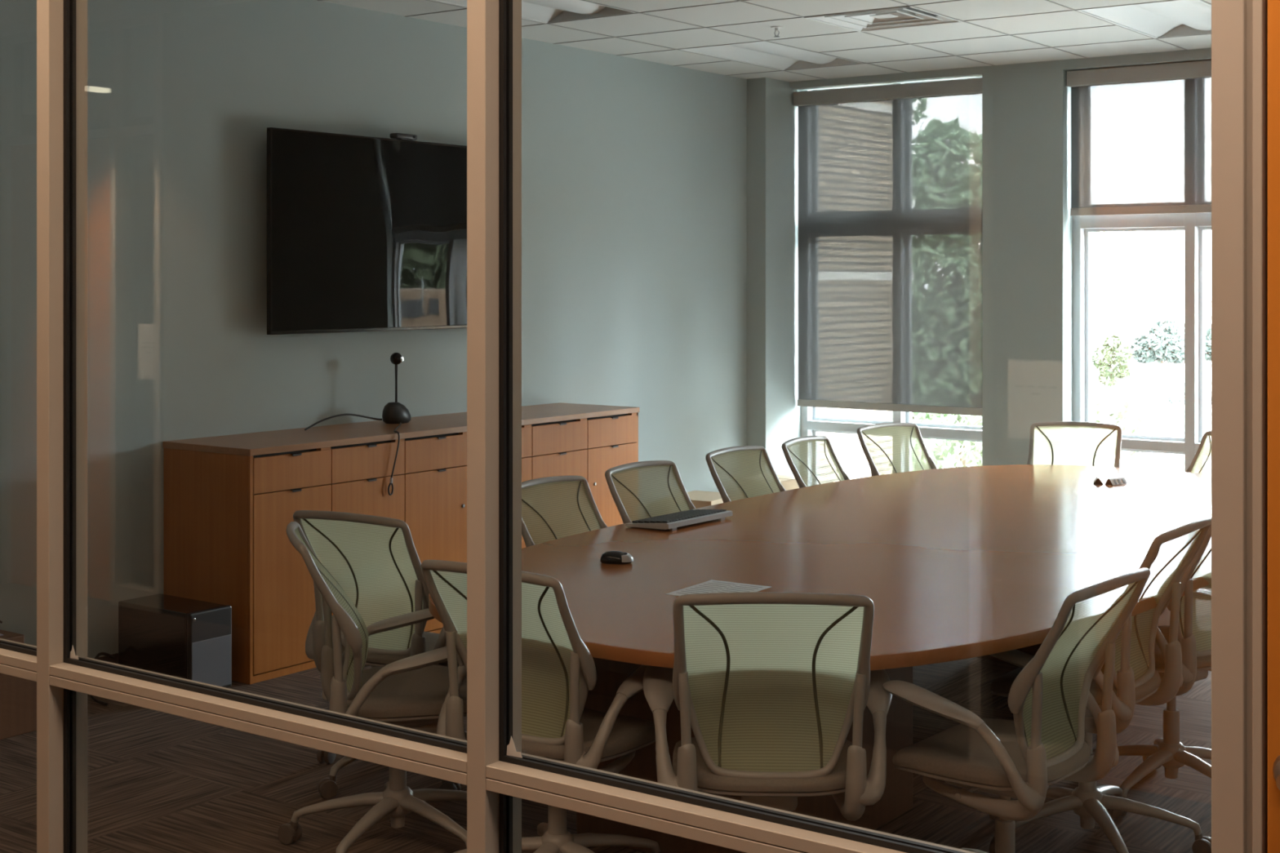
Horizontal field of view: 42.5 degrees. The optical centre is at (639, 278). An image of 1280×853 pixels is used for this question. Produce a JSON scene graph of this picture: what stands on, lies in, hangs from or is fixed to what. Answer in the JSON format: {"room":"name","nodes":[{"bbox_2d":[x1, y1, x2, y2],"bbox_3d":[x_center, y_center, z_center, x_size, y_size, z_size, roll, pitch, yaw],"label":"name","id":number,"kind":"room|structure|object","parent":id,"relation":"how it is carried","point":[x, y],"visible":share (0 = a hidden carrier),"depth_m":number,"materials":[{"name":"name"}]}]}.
{"room":"office corridor","nodes":[
{"label":"office corridor","id":0,"kind":"room"},
{"bbox_2d":[0,0,746,658],"bbox_3d":[-1.246,-0.050,8.524,0.150,3.500,8.045,0,0,36],"label":"wall","id":1,"kind":"structure","parent":0,"point":[634,171],"depth_m":7.80,"materials":[{"name":"paint"}]},
{"bbox_2d":[93,653,118,664],"bbox_3d":[-2.814,1.650,6.218,0.012,0.100,2.460,0,0,36],"label":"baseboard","id":2,"kind":"structure","parent":1,"relation":"attached to","point":[115,660],"depth_m":6.99,"materials":[{"name":"rubber"}]},
{"bbox_2d":[266,127,466,334],"bbox_3d":[-1.250,-0.217,8.277,0.126,0.955,1.660,0,0,37],"label":"television","id":3,"kind":"object","parent":1,"relation":"attached to","point":[365,233],"visible":0.75,"depth_m":8.04,"materials":[{"name":"black plastic"}]},
{"bbox_2d":[390,133,417,140],"bbox_3d":[-1.186,-0.710,8.274,0.058,0.030,0.150,0,0,36],"label":"webcam","id":4,"kind":"object","parent":3,"relation":"on","point":[393,135],"visible":1,"depth_m":8.24,"materials":[{"name":"black plastic"}]},
{"bbox_2d":[0,657,1211,852],"bbox_3d":[-1.210,1.760,4.300,17.000,0.120,14.550,0,0,36],"label":"floor","id":5,"kind":"structure","parent":0,"point":[158,782],"depth_m":5.48,"materials":[{"name":"carpet"}]},
{"bbox_2d":[0,643,36,739],"bbox_3d":[-2.536,1.550,6.187,0.450,0.300,0.425,0,0,36],"label":"box","id":6,"kind":"object","parent":5,"relation":"on","point":[18,695],"visible":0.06,"depth_m":6.12,"materials":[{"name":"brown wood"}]},
{"bbox_2d":[0,629,24,643],"bbox_3d":[-2.534,1.353,6.207,0.340,0.092,0.330,0,0,36],"label":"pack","id":7,"kind":"object","parent":6,"relation":"on","point":[11,636],"visible":0.32,"depth_m":6.22,"materials":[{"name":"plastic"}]},
{"bbox_2d":[89,652,115,706],"bbox_3d":[-2.200,1.627,6.695,0.100,0.150,0.341,0,0,-13],"label":"cable","id":8,"kind":"object","parent":5,"relation":"on","point":[98,655],"visible":0.62,"depth_m":6.82,"materials":[{"name":"black plastic"}]},
{"bbox_2d":[118,593,231,688],"bbox_3d":[-1.930,1.524,6.838,0.469,0.352,0.216,0,0,36],"label":"computer tower","id":9,"kind":"object","parent":5,"relation":"on","point":[186,638],"visible":0.73,"depth_m":6.73,"materials":[{"name":"black plastic"}]},
{"bbox_2d":[191,634,231,686],"bbox_3d":[-1.742,1.567,6.701,0.004,0.205,0.202,0,0,36],"label":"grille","id":10,"kind":"object","parent":9,"relation":"attached to","point":[211,653],"depth_m":6.70,"materials":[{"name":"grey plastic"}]},
{"bbox_2d":[163,439,404,684],"bbox_3d":[-1.585,1.222,7.429,0.579,0.956,0.921,0,0,36],"label":"storage cabinet","id":11,"kind":"object","parent":5,"relation":"on","point":[227,517],"visible":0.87,"depth_m":7.06,"materials":[{"name":"brown wood"}]},
{"bbox_2d":[277,521,466,852],"bbox_3d":[-0.738,1.217,4.935,0.669,0.962,0.662,0,0,-14],"label":"office chair","id":12,"kind":"object","parent":5,"relation":"on","point":[411,692],"visible":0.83,"depth_m":4.81,"materials":[{"name":"beige plastic"}]},
{"bbox_2d":[293,510,466,799],"bbox_3d":[-0.829,1.232,5.630,0.690,0.936,0.692,0,0,30],"label":"office chair","id":13,"kind":"object","parent":5,"relation":"on","point":[375,560],"visible":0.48,"depth_m":5.49,"materials":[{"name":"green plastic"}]},
{"bbox_2d":[403,417,587,633],"bbox_3d":[-0.908,1.222,8.365,0.579,0.956,1.383,0,0,36],"label":"storage cabinet","id":14,"kind":"object","parent":5,"relation":"on","point":[435,473],"visible":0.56,"depth_m":7.89,"materials":[{"name":"brown wood"}]},
{"bbox_2d":[162,402,639,456],"bbox_3d":[-1.048,0.729,8.180,0.572,0.028,2.778,0,0,36],"label":"countertop","id":15,"kind":"structure","parent":14,"relation":"on","point":[250,444],"depth_m":7.66,"materials":[{"name":"brown wood"}]},
{"bbox_2d":[304,413,382,430],"bbox_3d":[-1.421,0.682,7.910,0.012,0.065,0.478,0,0,39],"label":"cable","id":16,"kind":"object","parent":15,"relation":"on","point":[340,415],"visible":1,"depth_m":7.89,"materials":[{"name":"black plastic"}]},
{"bbox_2d":[387,422,401,495],"bbox_3d":[-1.141,0.850,7.804,0.051,0.288,0.559,0,0,-3],"label":"cable","id":17,"kind":"object","parent":15,"relation":"hanging from","point":[399,425],"visible":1,"depth_m":7.55,"materials":[{"name":"black plastic"}]},
{"bbox_2d":[382,352,410,423],"bbox_3d":[-1.204,0.540,8.148,0.126,0.349,0.170,0,0,26],"label":"camera","id":18,"kind":"object","parent":15,"relation":"on","point":[396,412],"visible":0.99,"depth_m":8.10,"materials":[{"name":"black plastic"}]},
{"bbox_2d":[420,560,660,852],"bbox_3d":[-0.222,1.221,4.505,0.685,0.954,0.676,0,0,36],"label":"office chair","id":19,"kind":"object","parent":5,"relation":"on","point":[558,669],"visible":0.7,"depth_m":4.40,"materials":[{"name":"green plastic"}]},
{"bbox_2d":[521,475,607,546],"bbox_3d":[-0.127,1.234,6.174,0.669,0.929,0.662,0,0,36],"label":"office chair","id":20,"kind":"object","parent":5,"relation":"on","point":[557,507],"visible":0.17,"depth_m":6.29,"materials":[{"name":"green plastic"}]},
{"bbox_2d":[586,412,638,527],"bbox_3d":[-0.367,1.222,9.113,0.579,0.956,0.460,0,0,36],"label":"storage cabinet","id":21,"kind":"object","parent":5,"relation":"on","point":[612,440],"visible":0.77,"depth_m":8.91,"materials":[{"name":"brown wood"}]},
{"bbox_2d":[604,460,695,523],"bbox_3d":[0.202,1.234,6.712,0.662,0.929,0.686,0,0,37],"label":"office chair","id":22,"kind":"object","parent":5,"relation":"on","point":[642,490],"visible":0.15,"depth_m":6.82,"materials":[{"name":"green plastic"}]},
{"bbox_2d":[687,490,723,508],"bbox_3d":[0.388,1.528,10.263,0.332,0.345,0.424,0,0,30],"label":"cardboard box","id":23,"kind":"object","parent":5,"relation":"on","point":[700,499],"visible":0.22,"depth_m":10.15,"materials":[{"name":"beige cardboard"}]},
{"bbox_2d":[705,445,786,502],"bbox_3d":[0.643,1.234,7.315,0.677,0.929,0.686,0,0,37],"label":"office chair","id":24,"kind":"object","parent":5,"relation":"on","point":[740,472],"visible":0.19,"depth_m":7.44,"materials":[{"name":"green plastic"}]},
{"bbox_2d":[643,591,892,821],"bbox_3d":[0.336,1.222,4.222,0.651,0.956,0.659,0,0,-2],"label":"office chair","id":25,"kind":"object","parent":5,"relation":"on","point":[771,687],"visible":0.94,"depth_m":4.06,"materials":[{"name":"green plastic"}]},
{"bbox_2d":[776,474,799,490],"bbox_3d":[0.857,1.498,10.709,0.320,0.404,0.340,0,0,40],"label":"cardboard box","id":26,"kind":"object","parent":5,"relation":"on","point":[788,482],"visible":0.09,"depth_m":10.61,"materials":[{"name":"beige cardboard"}]},
{"bbox_2d":[781,435,849,488],"bbox_3d":[1.040,1.234,7.797,0.682,0.931,0.695,0,0,32],"label":"office chair","id":27,"kind":"object","parent":5,"relation":"on","point":[812,460],"visible":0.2,"depth_m":7.91,"materials":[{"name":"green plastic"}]},
{"bbox_2d":[428,464,1211,852],"bbox_3d":[1.190,1.330,6.322,2.200,0.740,4.760,0,0,36],"label":"conference table","id":28,"kind":"object","parent":5,"relation":"on","point":[957,563],"visible":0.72,"depth_m":5.56,"materials":[{"name":"brown wood"}]},
{"bbox_2d":[600,551,633,564],"bbox_3d":[-0.079,0.939,5.555,0.113,0.040,0.067,0,0,1],"label":"computer mouse","id":29,"kind":"object","parent":28,"relation":"on","point":[609,557],"visible":1,"depth_m":5.53,"materials":[{"name":"black plastic"}]},
{"bbox_2d":[625,509,732,530],"bbox_3d":[0.157,0.941,6.464,0.204,0.037,0.436,0,0,37],"label":"keyboard","id":30,"kind":"object","parent":28,"relation":"on","point":[671,522],"visible":1,"depth_m":6.38,"materials":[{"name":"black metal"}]},
{"bbox_2d":[665,579,770,595],"bbox_3d":[0.243,0.959,5.063,0.216,0.001,0.280,0,0,33],"label":"paper sheet","id":31,"kind":"object","parent":28,"relation":"on","point":[710,586],"visible":0.75,"depth_m":5.10,"materials":[{"name":"white paper"}]},
{"bbox_2d":[1093,475,1103,484],"bbox_3d":[2.149,0.945,7.724,0.048,0.029,0.113,0,0,16],"label":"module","id":32,"kind":"object","parent":28,"relation":"on","point":[1098,480],"visible":1,"depth_m":7.67,"materials":[{"name":"black plastic"}]},
{"bbox_2d":[1104,476,1128,485],"bbox_3d":[2.220,0.945,7.679,0.113,0.029,0.048,0,0,-36],"label":"module","id":33,"kind":"object","parent":28,"relation":"on","point":[1116,481],"visible":1,"depth_m":7.66,"materials":[{"name":"black plastic"}]},
{"bbox_2d":[856,422,937,476],"bbox_3d":[1.486,1.234,8.538,0.669,0.931,0.669,0,0,-44],"label":"office chair","id":34,"kind":"object","parent":5,"relation":"on","point":[888,448],"visible":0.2,"depth_m":8.67,"materials":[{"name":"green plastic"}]},
{"bbox_2d":[882,568,1151,852],"bbox_3d":[0.989,1.222,4.296,0.668,0.956,0.698,0,0,39],"label":"office chair","id":35,"kind":"object","parent":5,"relation":"on","point":[1044,745],"visible":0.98,"depth_m":4.23,"materials":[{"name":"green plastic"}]},
{"bbox_2d":[1026,421,1122,467],"bbox_3d":[2.223,1.234,8.582,0.686,0.929,0.672,0,0,21],"label":"office chair","id":36,"kind":"object","parent":5,"relation":"on","point":[1053,442],"visible":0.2,"depth_m":8.77,"materials":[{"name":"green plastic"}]},
{"bbox_2d":[988,515,1211,852],"bbox_3d":[1.352,1.199,4.934,0.671,0.999,0.686,0,0,36],"label":"office chair","id":37,"kind":"object","parent":5,"relation":"on","point":[1136,681],"visible":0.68,"depth_m":4.88,"materials":[{"name":"beige plastic"}]},
{"bbox_2d":[1076,524,1211,817],"bbox_3d":[1.752,1.207,5.386,0.678,0.986,0.687,0,0,-40],"label":"office chair","id":38,"kind":"object","parent":5,"relation":"on","point":[1194,627],"visible":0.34,"depth_m":5.30,"materials":[{"name":"beige plastic"}]},
{"bbox_2d":[1185,431,1211,474],"bbox_3d":[2.688,1.234,8.154,0.662,0.931,0.685,0,0,-14],"label":"office chair","id":39,"kind":"object","parent":5,"relation":"on","point":[1201,463],"visible":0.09,"depth_m":8.38,"materials":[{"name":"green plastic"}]},
{"bbox_2d":[316,0,1211,81],"bbox_3d":[-1.272,-1.353,4.214,17.000,0.023,14.340,0,0,36],"label":"ceiling","id":40,"kind":"structure","parent":0,"point":[993,33],"depth_m":9.03,"materials":[{"name":"tile"}]},
{"bbox_2d":[430,0,636,23],"bbox_3d":[-0.602,-1.389,8.020,0.603,0.092,1.207,0,0,36],"label":"ceiling light","id":41,"kind":"object","parent":40,"relation":"attached to","point":[545,11],"visible":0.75,"depth_m":8.42,"materials":[{"name":"white plastic"}]},
{"bbox_2d":[680,40,863,70],"bbox_3d":[0.816,-1.389,9.981,0.603,0.092,1.207,0,0,36],"label":"ceiling light","id":42,"kind":"object","parent":40,"relation":"attached to","point":[765,54],"visible":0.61,"depth_m":10.15,"materials":[{"name":"white plastic"}]},
{"bbox_2d":[770,26,782,37],"bbox_3d":[0.732,-1.317,8.812,0.068,0.056,0.067,0,0,36],"label":"sprinkler","id":43,"kind":"object","parent":40,"relation":"attached to","point":[776,28],"visible":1,"depth_m":8.80,"materials":[{"name":"white metal"}]},
{"bbox_2d":[804,5,962,31],"bbox_3d":[1.264,-1.394,8.537,0.600,0.111,0.600,0,0,36],"label":"ceiling vent","id":44,"kind":"object","parent":40,"relation":"in","point":[904,16],"visible":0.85,"depth_m":8.62,"materials":[{"name":"white metal"}]},
{"bbox_2d":[1078,0,1211,38],"bbox_3d":[2.777,-1.389,8.563,0.603,0.092,1.207,0,0,36],"label":"ceiling light","id":45,"kind":"object","parent":40,"relation":"attached to","point":[1179,17],"visible":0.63,"depth_m":8.67,"materials":[{"name":"white plastic"}]},
{"bbox_2d":[746,48,1211,475],"bbox_3d":[3.542,-0.050,9.489,6.480,3.500,0.670,0,0,36],"label":"wall","id":46,"kind":"structure","parent":0,"point":[1027,220],"depth_m":10.38,"materials":[{"name":"paint"}]},
{"bbox_2d":[801,76,982,441],"bbox_3d":[1.726,0.140,11.043,1.417,3.000,0.120,0,0,36],"label":"window","id":47,"kind":"structure","parent":46,"relation":"in","point":[811,424],"depth_m":11.10,"materials":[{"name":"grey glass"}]},
{"bbox_2d":[793,77,982,415],"bbox_3d":[1.644,-0.199,10.930,1.400,2.158,0.090,0,0,36],"label":"roller shade","id":48,"kind":"object","parent":47,"relation":"attached to","point":[890,176],"visible":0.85,"depth_m":10.91,"materials":[{"name":"grey fabric"}]},
{"bbox_2d":[1066,60,1211,215],"bbox_3d":[3.529,-0.833,9.567,2.152,0.891,0.090,0,0,36],"label":"roller shade","id":49,"kind":"object","parent":46,"relation":"attached to","point":[1141,135],"visible":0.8,"depth_m":9.94,"materials":[{"name":"grey fabric"}]},
{"bbox_2d":[1072,213,1211,471],"bbox_3d":[3.611,0.177,9.680,2.171,2.925,0.120,0,0,36],"label":"window","id":50,"kind":"structure","parent":46,"relation":"in","point":[1194,225],"depth_m":9.98,"materials":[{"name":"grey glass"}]},
{"bbox_3d":[-0.945,-0.050,3.284,6.780,3.500,0.095,0,0,36],"label":"wall","id":51,"kind":"structure","parent":0,"visible":0},
{"bbox_2d":[0,0,1246,852],"bbox_3d":[-0.743,0.177,3.138,3.720,3.045,0.095,0,0,36],"label":"window","id":52,"kind":"structure","parent":51,"relation":"in","point":[496,782],"depth_m":2.75,"materials":[{"name":"beige metal"}]},
{"bbox_2d":[70,645,78,659],"bbox_3d":[-1.185,0.784,3.453,0.029,0.029,0.001,0,0,36],"label":"scrap","id":53,"kind":"object","parent":52,"relation":"attached to","point":[73,655],"visible":1,"depth_m":3.46,"materials":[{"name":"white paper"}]},
{"bbox_2d":[506,735,522,758],"bbox_3d":[-0.209,0.781,2.747,0.034,0.034,0.001,0,0,36],"label":"scrap","id":54,"kind":"object","parent":52,"relation":"attached to","point":[511,750],"visible":1,"depth_m":2.75,"materials":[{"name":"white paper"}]},
{"bbox_2d":[1246,0,1279,852],"bbox_3d":[1.165,0.177,1.722,1.030,3.045,0.155,0,0,36],"label":"door","id":55,"kind":"structure","parent":51,"relation":"in","point":[1263,16],"depth_m":2.00,"materials":[{"name":"orange wood"}]},
{"label":"outside","id":56,"kind":"structure","parent":0,"visible":0},
{"bbox_2d":[915,352,1211,471],"bbox_3d":[115.906,7.800,126.162,360.000,0.200,319.700,0,0,36],"label":"ground","id":57,"kind":"structure","parent":56,"point":[1167,420],"depth_m":96.22,"materials":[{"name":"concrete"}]},
{"bbox_2d":[818,407,892,479],"bbox_3d":[-1.242,1.600,17.042,6.015,12.200,5.965,0,0,36],"label":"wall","id":58,"kind":"structure","parent":57,"relation":"on","point":[847,448],"depth_m":16.59,"materials":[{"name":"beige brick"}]},
{"bbox_2d":[928,444,982,468],"bbox_3d":[2.847,4.632,15.643,1.249,6.142,1.482,0,0,-26],"label":"young tree","id":59,"kind":"object","parent":57,"relation":"on","point":[934,452],"visible":0.03,"depth_m":15.54,"materials":[{"name":"green plant"}]},
{"bbox_2d":[911,231,1113,468],"bbox_3d":[4.812,2.663,24.069,4.305,10.084,2.858,0,0,36],"label":"leafy tree","id":60,"kind":"object","parent":57,"relation":"on","point":[1099,257],"visible":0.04,"depth_m":23.20,"materials":[{"name":"green plant"}]},
{"bbox_2d":[942,379,1147,467],"bbox_3d":[4.409,4.317,18.052,1.738,6.770,2.067,0,0,-29],"label":"young tree","id":61,"kind":"object","parent":57,"relation":"on","point":[1100,406],"visible":0.1,"depth_m":17.89,"materials":[{"name":"green plant"}]},
{"bbox_2d":[1090,334,1134,401],"bbox_3d":[29.538,5.618,102.960,2.858,4.179,2.109,0,0,36],"label":"young tree","id":62,"kind":"object","parent":57,"relation":"on","point":[1105,368],"visible":1,"depth_m":102.62,"materials":[{"name":"green plant"}]},
{"bbox_2d":[1090,298,1211,352],"bbox_3d":[56.500,5.000,178.925,23.000,5.400,18.150,0,0,0],"label":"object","id":63,"kind":"structure","parent":57,"relation":"on","point":[1127,319],"depth_m":169.98,"materials":[{"name":"white concrete"}]},
{"bbox_2d":[1129,319,1184,364],"bbox_3d":[40.161,5.396,126.934,5.181,4.631,3.452,0,0,36],"label":"leafy tree","id":64,"kind":"object","parent":57,"relation":"on","point":[1162,344],"visible":0.94,"depth_m":126.23,"materials":[{"name":"green plant"}]},
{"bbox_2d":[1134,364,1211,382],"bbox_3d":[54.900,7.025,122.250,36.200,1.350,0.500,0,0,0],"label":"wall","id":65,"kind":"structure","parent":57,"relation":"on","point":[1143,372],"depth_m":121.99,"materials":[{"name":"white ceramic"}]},
{"bbox_2d":[1153,392,1211,404],"bbox_3d":[33.397,7.397,101.004,3.831,0.790,1.000,0,0,0],"label":"hedge","id":66,"kind":"object","parent":57,"relation":"on","point":[1166,397],"visible":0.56,"depth_m":100.91,"materials":[{"name":"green plant"}]},
{"bbox_2d":[1204,323,1211,361],"bbox_3d":[45.616,5.020,128.028,6.008,5.379,3.800,0,0,36],"label":"leafy tree","id":67,"kind":"object","parent":57,"relation":"on","point":[1207,331],"visible":0.08,"depth_m":127.84,"materials":[{"name":"green plant"}]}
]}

